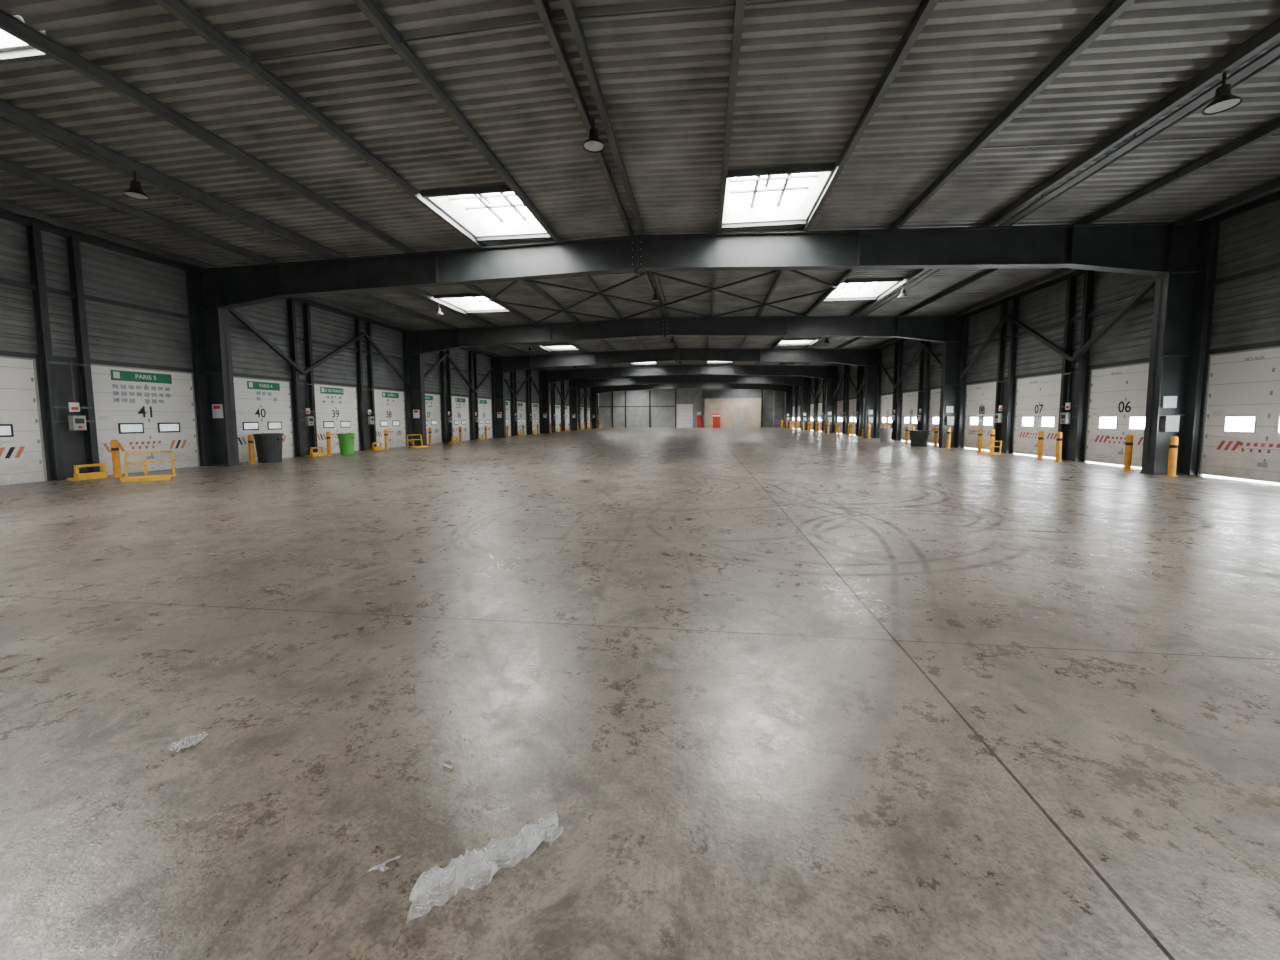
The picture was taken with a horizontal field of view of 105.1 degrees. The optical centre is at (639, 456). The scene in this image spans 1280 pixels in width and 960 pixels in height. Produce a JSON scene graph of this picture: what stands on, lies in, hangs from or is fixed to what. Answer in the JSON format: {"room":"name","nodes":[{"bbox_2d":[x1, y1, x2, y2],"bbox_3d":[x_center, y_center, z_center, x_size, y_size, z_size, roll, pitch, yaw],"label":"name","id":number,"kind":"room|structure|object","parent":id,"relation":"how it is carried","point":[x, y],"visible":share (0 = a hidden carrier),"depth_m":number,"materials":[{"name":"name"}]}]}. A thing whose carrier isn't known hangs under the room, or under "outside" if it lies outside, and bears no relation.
{"room":"distribution center","nodes":[
{"label":"distribution center","id":0,"kind":"room"},
{"bbox_2d":[0,209,598,480],"bbox_3d":[-12.695,-3.964,28.589,0.220,6.524,98.000,0,5,7],"label":"wall","id":1,"kind":"structure","parent":0,"point":[117,335],"depth_m":14.41,"materials":[{"name":"metal"}]},
{"bbox_2d":[0,356,46,485],"bbox_3d":[-14.923,-0.778,10.680,0.110,3.000,2.750,0,5,7],"label":"door","id":2,"kind":"structure","parent":1,"relation":"in","point":[22,452],"depth_m":11.68,"materials":[{"name":"white metal"}]},
{"bbox_2d":[91,364,199,474],"bbox_3d":[-14.457,-1.071,14.372,0.110,3.000,2.750,0,5,7],"label":"door","id":3,"kind":"structure","parent":1,"relation":"in","point":[172,425],"depth_m":14.35,"materials":[{"name":"white metal"}]},
{"bbox_2d":[110,370,171,402],"bbox_3d":[-14.426,-1.999,14.244,0.016,0.890,1.550,0,5,7],"label":"destination sign","id":4,"kind":"object","parent":3,"relation":"attached to","point":[118,375],"visible":1,"depth_m":14.14,"materials":[{"name":"plastic"}]},
{"bbox_2d":[233,376,294,461],"bbox_3d":[-13.990,-1.363,18.065,0.110,3.000,2.750,0,5,7],"label":"door","id":5,"kind":"structure","parent":1,"relation":"in","point":[278,418],"depth_m":18.11,"materials":[{"name":"white metal"}]},
{"bbox_2d":[247,381,279,400],"bbox_3d":[-13.929,-2.415,18.176,0.016,0.680,1.350,0,5,7],"label":"destination sign","id":6,"kind":"object","parent":5,"relation":"attached to","point":[250,384],"visible":1,"depth_m":18.13,"materials":[{"name":"plastic"}]},
{"bbox_2d":[314,383,359,453],"bbox_3d":[-13.523,-1.656,21.757,0.110,3.000,2.750,0,5,7],"label":"door","id":7,"kind":"structure","parent":1,"relation":"in","point":[347,420],"depth_m":21.72,"materials":[{"name":"white metal"}]},
{"bbox_2d":[320,387,343,403],"bbox_3d":[-13.506,-2.680,21.522,0.016,0.680,1.350,0,5,7],"label":"destination sign","id":8,"kind":"object","parent":7,"relation":"attached to","point":[324,390],"visible":1,"depth_m":21.52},
{"bbox_2d":[374,389,406,448],"bbox_3d":[-13.057,-1.948,25.450,0.110,3.000,2.750,0,5,7],"label":"door","id":9,"kind":"structure","parent":1,"relation":"in","point":[395,425],"depth_m":25.63,"materials":[{"name":"white metal"}]},
{"bbox_2d":[382,392,398,404],"bbox_3d":[-12.995,-3.001,25.561,0.016,0.680,1.350,0,5,7],"label":"destination sign","id":10,"kind":"object","parent":9,"relation":"attached to","point":[384,394],"visible":1,"depth_m":25.44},
{"bbox_2d":[425,393,441,443],"bbox_3d":[-12.590,-2.241,29.142,0.110,3.000,2.750,0,5,7],"label":"door","id":11,"kind":"structure","parent":1,"relation":"in","point":[433,422],"depth_m":29.76,"materials":[{"name":"white metal"}]},
{"bbox_2d":[451,396,469,440],"bbox_3d":[-12.123,-2.533,32.835,0.110,3.000,2.750,0,5,7],"label":"door","id":12,"kind":"structure","parent":1,"relation":"in","point":[463,422],"depth_m":33.10,"materials":[{"name":"white metal"}]},
{"bbox_2d":[478,398,492,438],"bbox_3d":[-11.656,-2.826,36.527,0.110,3.000,2.750,0,5,7],"label":"door","id":13,"kind":"structure","parent":1,"relation":"in","point":[487,421],"depth_m":36.77,"materials":[{"name":"white metal"}]},
{"bbox_2d":[505,400,510,436],"bbox_3d":[-11.190,-3.119,40.220,0.110,3.000,2.750,0,5,7],"label":"door","id":14,"kind":"structure","parent":1,"relation":"in","point":[508,408],"depth_m":41.15,"materials":[{"name":"white metal"}]},
{"bbox_2d":[517,401,526,434],"bbox_3d":[-10.723,-3.411,43.912,0.110,3.000,2.750,0,5,7],"label":"door","id":15,"kind":"structure","parent":1,"relation":"in","point":[521,420],"depth_m":44.33,"materials":[{"name":"white metal"}]},
{"bbox_2d":[532,403,539,433],"bbox_3d":[-10.257,-3.704,47.605,0.110,3.000,2.750,0,5,7],"label":"door","id":16,"kind":"structure","parent":1,"relation":"in","point":[536,420],"depth_m":47.84,"materials":[{"name":"white metal"}]},
{"bbox_2d":[555,405,560,431],"bbox_3d":[-9.323,-4.289,54.989,0.110,3.000,2.750,0,5,7],"label":"door","id":17,"kind":"structure","parent":1,"relation":"in","point":[558,411],"depth_m":55.48,"materials":[{"name":"white metal"}]},
{"bbox_2d":[565,406,569,430],"bbox_3d":[-8.856,-4.581,58.682,0.110,3.000,2.750,0,5,7],"label":"door","id":18,"kind":"structure","parent":1,"relation":"in","point":[567,421],"depth_m":59.19,"materials":[{"name":"white metal"}]},
{"bbox_2d":[0,427,1279,959],"bbox_3d":[1.055,-0.329,23.247,29.080,0.001,106.300,0,5,7],"label":"floor","id":19,"kind":"structure","parent":0,"point":[773,693],"depth_m":2.60,"materials":[{"name":"concrete"}]},
{"bbox_2d":[67,463,107,479],"bbox_3d":[-14.179,0.385,12.565,0.350,0.380,0.620,0,5,7],"label":"guard rail","id":20,"kind":"object","parent":19,"relation":"on","point":[103,474],"visible":1,"depth_m":12.49,"materials":[{"name":"metal"}]},
{"bbox_2d":[110,440,124,477],"bbox_3d":[-13.842,0.048,12.942,0.260,0.990,0.260,0,5,7],"label":"bollard","id":21,"kind":"object","parent":19,"relation":"on","point":[115,453],"visible":1,"depth_m":12.90,"materials":[{"name":"yellow metal"}]},
{"bbox_2d":[120,450,176,481],"bbox_3d":[-12.407,0.226,12.352,0.968,0.711,0.651,-3,6,-36],"label":"barrier","id":22,"kind":"object","parent":19,"relation":"on","point":[126,478],"visible":1,"depth_m":12.39,"materials":[{"name":"metal"}]},
{"bbox_2d":[168,731,207,751],"bbox_3d":[-2.076,1.308,2.258,0.055,0.048,0.148,3,5,35],"label":"scrap","id":23,"kind":"object","parent":19,"relation":"on","point":[193,740],"visible":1,"depth_m":2.25,"materials":[{"name":"white"}]},
{"bbox_2d":[247,435,254,463],"bbox_3d":[-13.350,-0.261,16.833,0.260,0.990,0.260,0,5,7],"label":"bollard","id":24,"kind":"object","parent":19,"relation":"on","point":[250,437],"visible":1,"depth_m":16.79,"materials":[{"name":"yellow metal"}]},
{"bbox_2d":[253,433,283,462],"bbox_3d":[-13.133,-0.314,17.357,0.880,1.012,0.879,-4,6,-38],"label":"waste bin","id":25,"kind":"object","parent":19,"relation":"on","point":[268,446],"visible":0.99,"depth_m":17.07,"materials":[{"name":"plastic"}]},
{"bbox_2d":[0,211,598,480],"bbox_3d":[-12.425,-3.843,28.438,0.335,6.284,97.650,0,5,7],"label":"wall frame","id":26,"kind":"object","parent":19,"relation":"on","point":[33,228],"visible":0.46,"depth_m":15.76,"materials":[{"name":"paint"}]},
{"bbox_2d":[48,361,93,429],"bbox_3d":[-14.326,-1.535,12.432,0.182,1.730,0.800,0,5,7],"label":"control box","id":27,"kind":"object","parent":26,"relation":"attached to","point":[75,422],"visible":1,"depth_m":12.41,"materials":[{"name":"grey metal"}]},
{"bbox_2d":[298,383,315,425],"bbox_3d":[-13.393,-2.120,19.817,0.182,1.730,0.800,0,5,7],"label":"control box","id":28,"kind":"object","parent":26,"relation":"attached to","point":[309,420],"visible":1,"depth_m":19.78,"materials":[{"name":"grey metal"}]},
{"bbox_2d":[362,388,374,423],"bbox_3d":[-12.926,-2.413,23.509,0.182,1.730,0.800,0,5,7],"label":"control box","id":29,"kind":"object","parent":26,"relation":"attached to","point":[370,419],"visible":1,"depth_m":23.48,"materials":[{"name":"grey metal"}]},
{"bbox_2d":[305,447,323,456],"bbox_3d":[-13.245,-0.201,19.950,0.350,0.380,0.620,0,5,7],"label":"guard rail","id":30,"kind":"object","parent":19,"relation":"on","point":[315,454],"visible":1,"depth_m":19.77,"materials":[{"name":"metal"}]},
{"bbox_2d":[326,432,331,455],"bbox_3d":[-12.909,-0.538,20.327,0.260,0.990,0.260,0,5,7],"label":"bollard","id":31,"kind":"object","parent":19,"relation":"on","point":[328,436],"visible":1,"depth_m":20.27,"materials":[{"name":"yellow metal"}]},
{"bbox_2d":[337,433,355,454],"bbox_3d":[-12.447,-0.527,20.792,0.650,0.892,0.663,-4,6,-38],"label":"waste bin","id":32,"kind":"object","parent":19,"relation":"on","point":[346,441],"visible":0.98,"depth_m":20.58,"materials":[{"name":"plastic"}]},
{"bbox_2d":[368,442,382,450],"bbox_3d":[-12.778,-0.493,23.642,0.350,0.380,0.620,0,5,7],"label":"guard rail","id":33,"kind":"object","parent":19,"relation":"on","point":[380,443],"visible":1,"depth_m":23.48,"materials":[{"name":"metal"}]},
{"bbox_2d":[371,855,400,870],"bbox_3d":[-0.861,1.364,1.639,0.116,0.024,0.038,-5,6,-44],"label":"scrap","id":34,"kind":"object","parent":19,"relation":"on","point":[382,867],"visible":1,"depth_m":1.63,"materials":[{"name":"white"}]},
{"bbox_2d":[384,429,389,449],"bbox_3d":[-12.442,-0.830,24.020,0.260,0.990,0.260,0,5,7],"label":"bollard","id":35,"kind":"object","parent":19,"relation":"on","point":[385,431],"visible":1,"depth_m":23.97,"materials":[{"name":"yellow metal"}]},
{"bbox_2d":[407,434,427,447],"bbox_3d":[-11.619,-0.811,25.645,0.629,0.686,0.935,2,5,28],"label":"guard rail","id":36,"kind":"object","parent":19,"relation":"on","point":[422,446],"visible":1,"depth_m":25.64,"materials":[{"name":"metal"}]},
{"bbox_2d":[409,810,562,910],"bbox_3d":[-0.505,1.329,1.641,0.524,0.090,0.135,-3,5,-31],"label":"scrap","id":37,"kind":"object","parent":19,"relation":"on","point":[508,847],"visible":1,"depth_m":1.62,"materials":[{"name":"white"}]},
{"bbox_2d":[406,316,962,447],"bbox_3d":[1.322,-3.793,25.213,28.220,6.595,0.400,0,5,7],"label":"frame","id":38,"kind":"object","parent":19,"relation":"on","point":[947,330],"visible":0.98,"depth_m":24.64,"materials":[{"name":"metal"}]},
{"bbox_2d":[494,348,877,437],"bbox_3d":[2.722,-4.671,36.291,28.220,6.595,0.400,0,5,7],"label":"frame","id":39,"kind":"object","parent":19,"relation":"on","point":[867,358],"visible":0.99,"depth_m":35.82,"materials":[{"name":"metal"}]},
{"bbox_2d":[0,158,568,369],"bbox_3d":[-9.900,-7.084,27.989,0.110,0.190,97.960,0,5,7],"label":"ceiling beam","id":40,"kind":"structure","parent":39,"relation":"on","point":[5,165],"depth_m":11.98,"materials":[{"name":"metal"}]},
{"bbox_2d":[0,99,612,377],"bbox_3d":[-7.619,-7.128,27.697,0.110,0.190,97.960,0,5,7],"label":"ceiling beam","id":41,"kind":"structure","parent":39,"relation":"on","point":[9,110],"depth_m":10.17,"materials":[{"name":"metal"}]},
{"bbox_2d":[123,170,149,200],"bbox_3d":[-9.905,-5.360,9.623,0.380,0.480,0.380,0,5,7],"label":"lamp","id":42,"kind":"object","parent":41,"relation":"hanging from","point":[135,191],"visible":1,"depth_m":9.60,"materials":[{"name":"black metal"}]},
{"bbox_2d":[0,9,613,367],"bbox_3d":[-5.337,-7.173,27.405,0.110,0.190,97.960,0,5,7],"label":"ceiling beam","id":43,"kind":"structure","parent":39,"relation":"on","point":[11,25],"depth_m":8.23,"materials":[{"name":"metal"}]},
{"bbox_2d":[353,0,659,365],"bbox_3d":[-0.774,-7.261,26.821,0.110,0.190,97.960,0,5,7],"label":"ceiling beam","id":44,"kind":"structure","parent":39,"relation":"on","point":[371,10],"depth_m":8.06,"materials":[{"name":"metal"}]},
{"bbox_2d":[706,0,744,364],"bbox_3d":[3.790,-7.235,26.247,0.110,0.190,97.960,0,5,7],"label":"ceiling beam","id":45,"kind":"structure","parent":39,"relation":"on","point":[739,9],"depth_m":7.97,"materials":[{"name":"metal"}]},
{"bbox_2d":[754,0,1135,364],"bbox_3d":[8.355,-7.094,25.681,0.110,0.190,97.960,0,5,7],"label":"ceiling beam","id":46,"kind":"structure","parent":39,"relation":"on","point":[1113,9],"depth_m":7.85,"materials":[{"name":"metal"}]},
{"bbox_2d":[779,18,1279,364],"bbox_3d":[10.637,-7.024,25.398,0.110,0.190,97.960,0,5,7],"label":"ceiling beam","id":47,"kind":"structure","parent":39,"relation":"on","point":[1269,34],"depth_m":8.27,"materials":[{"name":"metal"}]},
{"bbox_2d":[898,284,908,298],"bbox_3d":[9.707,-6.106,18.056,0.380,0.480,0.380,0,5,7],"label":"lamp","id":48,"kind":"object","parent":47,"relation":"hanging from","point":[903,294],"visible":1,"depth_m":18.01,"materials":[{"name":"grey metal"}]},
{"bbox_2d":[1202,70,1242,114],"bbox_3d":[8.307,-5.228,6.978,0.380,0.480,0.380,0,5,7],"label":"lamp","id":49,"kind":"object","parent":47,"relation":"hanging from","point":[1223,101],"visible":1,"depth_m":6.96,"materials":[{"name":"black metal"}]},
{"bbox_2d":[804,116,1279,364],"bbox_3d":[12.919,-6.954,25.115,0.110,0.190,97.960,0,5,7],"label":"ceiling beam","id":50,"kind":"structure","parent":39,"relation":"on","point":[1271,127],"depth_m":10.36,"materials":[{"name":"metal"}]},
{"bbox_2d":[827,177,1279,365],"bbox_3d":[15.201,-6.883,24.832,0.110,0.190,97.960,0,5,7],"label":"ceiling beam","id":51,"kind":"structure","parent":39,"relation":"on","point":[1274,184],"depth_m":12.02,"materials":[{"name":"metal"}]},
{"bbox_2d":[541,364,834,432],"bbox_3d":[4.122,-5.548,47.368,28.220,6.595,0.400,0,5,7],"label":"frame","id":52,"kind":"object","parent":19,"relation":"on","point":[815,371],"visible":0.97,"depth_m":46.98,"materials":[{"name":"metal"}]},
{"bbox_2d":[570,375,808,430],"bbox_3d":[5.522,-6.426,58.446,28.220,6.595,0.400,0,5,7],"label":"frame","id":53,"kind":"object","parent":19,"relation":"on","point":[802,381],"visible":0.91,"depth_m":58.09,"materials":[{"name":"metal"}]},
{"bbox_2d":[153,0,636,365],"bbox_3d":[-3.055,-7.217,27.113,0.110,0.190,97.960,0,5,7],"label":"ceiling beam","id":54,"kind":"structure","parent":53,"relation":"on","point":[179,9],"depth_m":7.95,"materials":[{"name":"metal"}]},
{"bbox_2d":[730,0,938,364],"bbox_3d":[6.072,-7.165,25.964,0.110,0.190,97.960,0,5,7],"label":"ceiling beam","id":55,"kind":"structure","parent":53,"relation":"on","point":[925,8],"depth_m":7.92,"materials":[{"name":"metal"}]},
{"bbox_2d":[591,382,790,428],"bbox_3d":[6.923,-7.304,69.523,28.220,6.595,0.400,0,5,7],"label":"frame","id":56,"kind":"object","parent":19,"relation":"on","point":[778,387],"visible":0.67,"depth_m":69.20,"materials":[{"name":"metal"}]},
{"bbox_2d":[194,221,1206,474],"bbox_3d":[-0.078,-2.915,14.136,28.220,6.595,0.400,0,5,7],"label":"frame","id":57,"kind":"object","parent":19,"relation":"on","point":[1172,252],"visible":0.98,"depth_m":13.38,"materials":[{"name":"metal"}]},
{"bbox_2d":[713,414,719,427],"bbox_3d":[11.331,-5.304,72.527,1.100,2.100,0.570,0,5,7],"label":"tall cabinet","id":58,"kind":"object","parent":19,"relation":"on","point":[716,417],"visible":1,"depth_m":72.28,"materials":[{"name":"metal"}]},
{"bbox_2d":[704,398,761,427],"bbox_3d":[13.812,-6.509,73.366,8.400,4.350,1.800,0,5,7],"label":"block office","id":59,"kind":"object","parent":19,"relation":"on","point":[734,412],"visible":1,"depth_m":72.50,"materials":[{"name":"paint"}]},
{"bbox_2d":[879,428,891,441],"bbox_3d":[14.955,-1.315,29.854,0.733,0.812,0.733,-4,6,-38],"label":"waste bin","id":60,"kind":"object","parent":19,"relation":"on","point":[885,433],"visible":1,"depth_m":29.60,"materials":[{"name":"grey plastic"}]},
{"bbox_2d":[908,430,930,446],"bbox_3d":[14.243,-0.931,25.020,0.942,0.812,0.942,-4,6,-38],"label":"waste bin","id":61,"kind":"object","parent":19,"relation":"on","point":[918,438],"visible":0.99,"depth_m":24.70,"materials":[{"name":"plastic"}]},
{"bbox_2d":[932,427,937,446],"bbox_3d":[14.818,-0.985,24.539,0.260,0.990,0.260,0,5,7],"label":"bollard","id":62,"kind":"object","parent":19,"relation":"on","point":[936,428],"visible":0.94,"depth_m":24.49,"materials":[{"name":"yellow metal"}]},
{"bbox_2d":[946,427,950,448],"bbox_3d":[14.658,-0.885,23.270,0.260,0.990,0.260,0,5,7],"label":"bollard","id":63,"kind":"object","parent":19,"relation":"on","point":[948,428],"visible":0.98,"depth_m":23.22,"materials":[{"name":"yellow metal"}]},
{"bbox_2d":[977,429,982,451],"bbox_3d":[14.326,-0.677,20.649,0.260,0.990,0.260,0,5,7],"label":"bollard","id":64,"kind":"object","parent":19,"relation":"on","point":[980,431],"visible":0.92,"depth_m":20.60,"materials":[{"name":"yellow metal"}]},
{"bbox_2d":[974,440,1001,455],"bbox_3d":[13.539,-0.338,19.070,0.518,0.565,0.770,-1,5,-14],"label":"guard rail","id":65,"kind":"object","parent":19,"relation":"on","point":[977,453],"visible":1,"depth_m":19.09,"materials":[{"name":"metal"}]},
{"bbox_2d":[990,429,995,453],"bbox_3d":[14.216,-0.608,19.775,0.260,0.990,0.260,0,5,7],"label":"bollard","id":66,"kind":"object","parent":19,"relation":"on","point":[992,432],"visible":0.77,"depth_m":19.72,"materials":[{"name":"yellow metal"}]},
{"bbox_2d":[785,191,1279,474],"bbox_3d":[15.440,-3.684,24.929,0.335,6.284,97.650,0,5,7],"label":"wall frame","id":67,"kind":"object","parent":19,"relation":"on","point":[1208,281],"visible":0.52,"depth_m":16.68,"materials":[{"name":"paint"}]},
{"bbox_2d":[995,380,1008,422],"bbox_3d":[14.687,-2.255,20.032,0.182,1.730,0.800,0,5,7],"label":"control box","id":68,"kind":"object","parent":67,"relation":"attached to","point":[998,417],"visible":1,"depth_m":19.97,"materials":[{"name":"grey metal"}]},
{"bbox_2d":[1059,371,1079,423],"bbox_3d":[14.220,-1.962,16.339,0.182,1.730,0.800,0,5,7],"label":"control box","id":69,"kind":"object","parent":67,"relation":"attached to","point":[1065,418],"visible":1,"depth_m":16.29,"materials":[{"name":"grey metal"}]},
{"bbox_2d":[1035,431,1043,459],"bbox_3d":[13.860,-0.384,16.956,0.260,0.990,0.260,0,5,7],"label":"bollard","id":70,"kind":"object","parent":19,"relation":"on","point":[1041,433],"visible":0.99,"depth_m":16.91,"materials":[{"name":"yellow metal"}]},
{"bbox_2d":[1053,432,1062,461],"bbox_3d":[13.749,-0.315,16.083,0.260,0.990,0.260,0,5,7],"label":"bollard","id":71,"kind":"object","parent":19,"relation":"on","point":[1059,434],"visible":0.99,"depth_m":16.04,"materials":[{"name":"yellow metal"}]},
{"bbox_2d":[1122,435,1133,470],"bbox_3d":[13.418,-0.107,13.462,0.260,0.990,0.260,0,5,7],"label":"bollard","id":72,"kind":"object","parent":19,"relation":"on","point":[1129,438],"visible":1,"depth_m":13.41,"materials":[{"name":"yellow metal"}]},
{"bbox_2d":[1164,436,1178,476],"bbox_3d":[13.258,-0.007,12.192,0.260,0.990,0.260,0,5,7],"label":"bollard","id":73,"kind":"object","parent":19,"relation":"on","point":[1173,445],"visible":1,"depth_m":12.15,"materials":[{"name":"yellow metal"}]},
{"bbox_2d":[0,0,1279,377],"bbox_3d":[1.508,-7.270,26.532,28.480,0.431,98.000,0,5,7],"label":"ceiling","id":74,"kind":"structure","parent":0,"point":[808,71],"depth_m":8.54,"materials":[{"name":"metal"}]},
{"bbox_2d":[0,15,52,63],"bbox_3d":[-9.276,-5.646,5.401,2.280,0.570,2.910,0,5,7],"label":"window","id":75,"kind":"structure","parent":74,"relation":"attached to","point":[12,49],"depth_m":6.68,"materials":[{"name":"glass"}]},
{"bbox_2d":[0,114,586,368],"bbox_3d":[-7.868,-7.117,27.578,0.315,0.193,97.500,0,5,7],"label":"cable tray","id":76,"kind":"object","parent":74,"relation":"attached to","point":[7,122],"visible":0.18,"depth_m":10.39,"materials":[{"name":"metal"}]},
{"bbox_2d":[433,293,509,312],"bbox_3d":[-7.245,-6.920,21.473,2.280,0.570,2.910,0,5,7],"label":"window","id":77,"kind":"structure","parent":74,"relation":"attached to","point":[473,302],"depth_m":22.73,"materials":[{"name":"glass"}]},
{"bbox_2d":[421,185,550,241],"bbox_3d":[-3.744,-6.342,12.483,2.280,0.570,2.910,0,5,7],"label":"window","id":78,"kind":"structure","parent":74,"relation":"attached to","point":[491,213],"depth_m":13.17,"materials":[{"name":"glass"}]},
{"bbox_2d":[542,344,578,350],"bbox_3d":[-5.573,-7.968,34.702,2.280,0.570,2.160,0,5,7],"label":"window","id":79,"kind":"structure","parent":74,"relation":"attached to","point":[552,347],"depth_m":35.62,"materials":[{"name":"glass"}]},
{"bbox_2d":[533,0,688,374],"bbox_3d":[1.508,-7.305,26.529,0.440,0.190,97.960,0,5,7],"label":"ceiling beam","id":80,"kind":"structure","parent":74,"relation":"attached to","point":[542,6],"depth_m":7.94,"materials":[{"name":"metal"}]},
{"bbox_2d":[583,117,604,152],"bbox_3d":[-0.791,-5.529,8.357,0.380,0.480,0.380,0,5,7],"label":"lamp","id":81,"kind":"object","parent":80,"relation":"hanging from","point":[592,144],"visible":1,"depth_m":8.33,"materials":[{"name":"black metal"}]},
{"bbox_2d":[50,0,1279,217],"bbox_3d":[-0.798,-5.722,8.286,27.601,0.369,3.724,0,5,7],"label":"rods","id":82,"kind":"object","parent":80,"relation":"attached to","point":[776,1],"visible":0.9,"depth_m":6.75,"materials":[{"name":"metal"}]},
{"bbox_2d":[365,271,1004,314],"bbox_3d":[0.602,-6.600,19.363,27.601,0.369,3.724,0,5,7],"label":"rods","id":83,"kind":"object","parent":80,"relation":"attached to","point":[656,271],"visible":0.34,"depth_m":20.64,"materials":[{"name":"metal"}]},
{"bbox_2d":[483,338,894,347],"bbox_3d":[2.002,-7.477,30.441,27.601,0.369,3.724,0,5,7],"label":"rods","id":84,"kind":"object","parent":80,"relation":"attached to","point":[663,338],"visible":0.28,"depth_m":32.29,"materials":[{"name":"metal"}]},
{"bbox_2d":[489,270,837,324],"bbox_3d":[0.609,-6.482,19.428,13.854,0.185,10.647,0,5,7],"label":"cross","id":85,"kind":"object","parent":74,"relation":"attached to","point":[833,287],"visible":0.71,"depth_m":19.98,"materials":[{"name":"metal"}]},
{"bbox_2d":[722,163,834,228],"bbox_3d":[3.102,-6.303,11.620,2.280,0.570,2.910,0,5,7],"label":"window","id":86,"kind":"structure","parent":74,"relation":"attached to","point":[782,195],"depth_m":12.22,"materials":[{"name":"glass"}]},
{"bbox_2d":[777,338,816,345],"bbox_3d":[10.401,-7.876,32.690,2.280,0.570,2.160,0,5,7],"label":"window","id":87,"kind":"structure","parent":74,"relation":"attached to","point":[786,341],"depth_m":33.56,"materials":[{"name":"glass"}]},
{"bbox_2d":[824,277,903,300],"bbox_3d":[8.729,-6.828,19.462,2.280,0.570,2.910,0,5,7],"label":"window","id":88,"kind":"structure","parent":74,"relation":"attached to","point":[870,288],"depth_m":20.66,"materials":[{"name":"glass"}]},
{"bbox_2d":[784,43,1279,364],"bbox_3d":[10.983,-7.009,25.204,0.315,0.193,97.500,0,5,7],"label":"cable tray","id":89,"kind":"object","parent":74,"relation":"attached to","point":[1273,52],"visible":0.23,"depth_m":8.72,"materials":[{"name":"metal"}]},
{"bbox_2d":[599,388,784,427],"bbox_3d":[7.644,-7.908,75.223,28.480,6.900,0.450,0,5,7],"label":"wall","id":90,"kind":"structure","parent":0,"point":[656,408],"depth_m":75.70,"materials":[{"name":"metal"}]},
{"bbox_2d":[676,404,692,427],"bbox_3d":[6.858,-6.262,75.382,2.500,3.600,0.070,0,5,7],"label":"door","id":91,"kind":"structure","parent":90,"relation":"in","point":[684,412],"depth_m":75.36,"materials":[{"name":"metal"}]},
{"bbox_2d":[792,188,1279,475],"bbox_3d":[15.740,-3.802,25.008,0.220,6.524,98.000,0,5,7],"label":"wall","id":92,"kind":"structure","parent":0,"point":[1246,311],"depth_m":14.94,"materials":[{"name":"metal"}]},
{"bbox_2d":[810,404,813,430],"bbox_3d":[19.489,-4.419,55.112,0.110,3.000,2.750,0,5,7],"label":"door","id":93,"kind":"structure","parent":92,"relation":"in","point":[811,405],"depth_m":55.79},
{"bbox_2d":[817,403,821,430],"bbox_3d":[19.023,-4.127,51.420,0.110,3.000,2.750,0,5,7],"label":"door","id":94,"kind":"structure","parent":92,"relation":"in","point":[819,404],"depth_m":51.98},
{"bbox_2d":[836,400,842,433],"bbox_3d":[18.089,-3.541,44.035,0.110,3.000,2.750,0,5,7],"label":"door","id":95,"kind":"structure","parent":92,"relation":"in","point":[839,405],"depth_m":44.43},
{"bbox_2d":[848,399,855,434],"bbox_3d":[17.622,-3.249,40.342,0.110,3.000,2.750,0,5,7],"label":"door","id":96,"kind":"structure","parent":92,"relation":"in","point":[852,405],"depth_m":40.66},
{"bbox_2d":[879,394,892,437],"bbox_3d":[16.689,-2.664,32.957,0.110,3.000,2.750,0,5,7],"label":"door","id":97,"kind":"structure","parent":92,"relation":"in","point":[885,403],"depth_m":33.29,"materials":[{"name":"metal"}]},
{"bbox_2d":[900,391,917,441],"bbox_3d":[16.222,-2.371,29.265,0.110,3.000,2.750,0,5,7],"label":"door","id":98,"kind":"structure","parent":92,"relation":"in","point":[910,402],"depth_m":29.62,"materials":[{"name":"metal"}]},
{"bbox_2d":[928,388,940,444],"bbox_3d":[15.756,-2.079,25.572,0.110,3.000,2.750,0,5,7],"label":"door","id":99,"kind":"structure","parent":92,"relation":"in","point":[934,400],"depth_m":26.42,"materials":[{"name":"metal"}]},
{"bbox_2d":[963,381,995,450],"bbox_3d":[15.289,-1.786,21.880,0.110,3.000,2.750,0,5,7],"label":"door","id":100,"kind":"structure","parent":92,"relation":"in","point":[985,397],"depth_m":22.13,"materials":[{"name":"metal"}]},
{"bbox_2d":[1012,373,1061,458],"bbox_3d":[14.822,-1.494,18.187,0.110,3.000,2.750,0,5,7],"label":"door","id":101,"kind":"structure","parent":92,"relation":"in","point":[1045,392],"depth_m":18.30,"materials":[{"name":"metal"}]},
{"bbox_2d":[1084,362,1148,468],"bbox_3d":[14.356,-1.201,14.495,0.110,3.000,2.750,0,5,7],"label":"door","id":102,"kind":"structure","parent":92,"relation":"in","point":[1107,428],"depth_m":14.77,"materials":[{"name":"metal"}]},
{"bbox_2d":[1199,346,1279,484],"bbox_3d":[13.889,-0.908,10.803,0.110,3.000,2.750,0,5,7],"label":"door","id":103,"kind":"structure","parent":92,"relation":"in","point":[1241,433],"depth_m":11.30,"materials":[{"name":"metal"}]},
{"bbox_3d":[-4.278,-0.282,-19.096,28.220,6.595,0.400,0,5,7],"label":"frame","id":104,"kind":"object","parent":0,"visible":0},
{"bbox_2d":[0,199,546,369],"bbox_3d":[-12.182,-7.040,28.281,0.110,0.190,97.960,0,5,7],"label":"ceiling beam","id":105,"kind":"structure","parent":104,"relation":"on","point":[4,205],"depth_m":13.62,"materials":[{"name":"metal"}]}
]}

